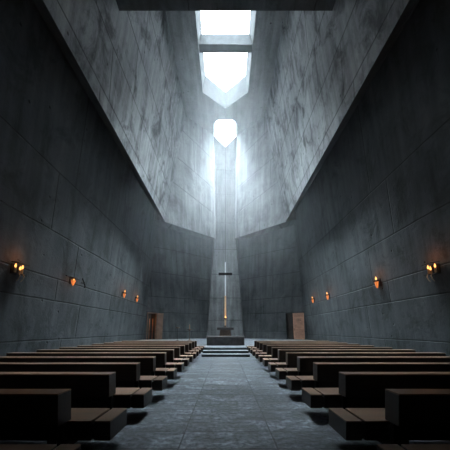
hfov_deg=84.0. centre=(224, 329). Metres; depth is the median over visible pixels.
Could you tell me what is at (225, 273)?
cross
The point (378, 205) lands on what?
wall
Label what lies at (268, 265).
wall
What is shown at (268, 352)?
pew
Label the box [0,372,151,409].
pew
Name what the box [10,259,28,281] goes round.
wall sconce
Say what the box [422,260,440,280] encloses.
wall sconce
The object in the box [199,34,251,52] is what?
beam
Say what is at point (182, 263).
wall
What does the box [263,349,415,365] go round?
pew
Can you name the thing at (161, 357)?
pew
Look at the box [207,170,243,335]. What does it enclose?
wall niche
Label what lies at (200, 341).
platform
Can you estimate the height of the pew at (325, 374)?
0.850 m
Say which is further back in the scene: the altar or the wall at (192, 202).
the wall at (192, 202)
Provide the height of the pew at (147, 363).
0.850 m
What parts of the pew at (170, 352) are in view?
backrest, rail, seat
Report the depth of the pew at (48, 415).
3.15 m
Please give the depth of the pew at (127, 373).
5.53 m
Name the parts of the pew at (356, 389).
seat, post, seat, rail, backrest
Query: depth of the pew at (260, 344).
14.63 m
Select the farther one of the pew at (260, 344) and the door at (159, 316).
the door at (159, 316)
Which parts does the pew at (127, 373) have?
rail, backrest, seat, seat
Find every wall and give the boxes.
[0,0,156,355]
[32,0,184,220]
[143,225,214,339]
[154,116,215,238]
[235,117,296,238]
[236,225,306,339]
[265,0,419,221]
[294,0,449,355]
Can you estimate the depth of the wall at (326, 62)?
15.58 m
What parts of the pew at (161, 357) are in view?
rail, backrest, seat, seat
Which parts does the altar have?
panel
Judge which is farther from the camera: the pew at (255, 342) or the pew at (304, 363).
the pew at (255, 342)
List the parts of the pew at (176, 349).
rail, backrest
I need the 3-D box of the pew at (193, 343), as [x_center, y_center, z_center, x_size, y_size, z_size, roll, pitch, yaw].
[-4.280,1.175,16.310,5.660,0.850,0.760,0,0,0]
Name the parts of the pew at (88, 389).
rail, backrest, seat, post, seat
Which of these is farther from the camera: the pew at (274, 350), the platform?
the platform
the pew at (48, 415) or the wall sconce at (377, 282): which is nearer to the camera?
the pew at (48, 415)
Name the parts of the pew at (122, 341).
backrest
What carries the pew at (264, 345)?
on the floor
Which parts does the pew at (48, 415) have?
rail, backrest, seat, post, seat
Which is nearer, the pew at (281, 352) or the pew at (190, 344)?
the pew at (281, 352)
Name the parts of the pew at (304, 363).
seat, seat, rail, backrest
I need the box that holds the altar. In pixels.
[206,336,244,344]
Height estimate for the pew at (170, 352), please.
0.850 m
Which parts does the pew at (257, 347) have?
backrest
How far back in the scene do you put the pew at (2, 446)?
2.47 m
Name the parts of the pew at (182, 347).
backrest, rail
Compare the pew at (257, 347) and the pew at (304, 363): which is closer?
the pew at (304, 363)
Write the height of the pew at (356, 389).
0.850 m
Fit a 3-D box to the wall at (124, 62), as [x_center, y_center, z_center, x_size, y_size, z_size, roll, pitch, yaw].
[-7.610,-17.380,7.500,6.700,11.440,39.000,0,0,0]
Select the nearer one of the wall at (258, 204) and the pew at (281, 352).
the pew at (281, 352)
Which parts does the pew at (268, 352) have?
rail, backrest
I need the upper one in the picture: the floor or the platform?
the platform
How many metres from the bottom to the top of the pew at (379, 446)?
0.850 m
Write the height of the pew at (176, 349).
0.850 m
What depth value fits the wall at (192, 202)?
28.70 m
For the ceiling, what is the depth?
23.43 m
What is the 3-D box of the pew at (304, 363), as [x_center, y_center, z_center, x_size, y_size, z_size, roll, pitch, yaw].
[4.360,1.175,7.210,5.660,0.850,0.760,0,0,0]
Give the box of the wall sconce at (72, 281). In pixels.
[66,275,85,287]
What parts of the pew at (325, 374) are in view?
seat, post, seat, rail, backrest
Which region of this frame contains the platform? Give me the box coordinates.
[136,338,314,345]
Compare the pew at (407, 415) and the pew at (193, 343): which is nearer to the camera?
the pew at (407, 415)
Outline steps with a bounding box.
[201,346,249,356]
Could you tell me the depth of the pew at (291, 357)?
8.13 m
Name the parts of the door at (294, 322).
frame, rail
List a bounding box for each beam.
[116,0,335,10]
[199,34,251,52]
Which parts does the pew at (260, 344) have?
backrest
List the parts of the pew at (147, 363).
rail, backrest, seat, seat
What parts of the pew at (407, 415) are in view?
seat, post, seat, rail, backrest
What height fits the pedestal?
1.410 m
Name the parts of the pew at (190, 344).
backrest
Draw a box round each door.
[146,312,163,339]
[286,313,304,338]
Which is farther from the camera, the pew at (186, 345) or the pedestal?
the pedestal
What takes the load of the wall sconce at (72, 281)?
attached to the wall at (72, 204)
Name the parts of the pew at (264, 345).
backrest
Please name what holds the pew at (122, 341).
on the floor
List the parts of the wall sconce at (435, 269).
plate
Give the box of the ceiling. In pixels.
[166,11,284,169]
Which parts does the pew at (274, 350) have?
backrest, rail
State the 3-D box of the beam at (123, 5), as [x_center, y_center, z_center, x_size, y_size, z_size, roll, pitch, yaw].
[0.040,-19.850,11.250,11.120,6.500,3.500,0,0,0]
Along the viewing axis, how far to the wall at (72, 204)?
12.97 m
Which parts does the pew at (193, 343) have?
backrest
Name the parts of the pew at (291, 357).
seat, seat, rail, backrest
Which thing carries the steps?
on the floor
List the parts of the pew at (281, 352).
seat, rail, backrest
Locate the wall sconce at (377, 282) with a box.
[373,277,381,287]
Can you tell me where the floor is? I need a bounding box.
[0,352,449,449]
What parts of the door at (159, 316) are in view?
frame, rail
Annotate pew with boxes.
[0,356,176,379]
[0,362,166,390]
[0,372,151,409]
[0,389,126,446]
[0,444,80,449]
[6,352,183,371]
[37,349,188,365]
[59,347,192,361]
[77,345,196,358]
[92,344,198,355]
[104,343,200,353]
[113,342,202,351]
[122,341,204,349]
[246,341,328,349]
[248,342,337,351]
[250,343,347,353]
[252,344,359,355]
[255,345,373,358]
[258,347,391,361]
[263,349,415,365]
[268,352,445,371]
[275,356,449,379]
[286,362,449,390]
[302,372,449,408]
[329,389,449,445]
[377,444,449,449]
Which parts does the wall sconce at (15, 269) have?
plate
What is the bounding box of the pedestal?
[217,327,233,335]
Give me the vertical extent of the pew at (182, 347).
0.850 m
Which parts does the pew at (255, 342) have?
backrest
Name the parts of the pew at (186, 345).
backrest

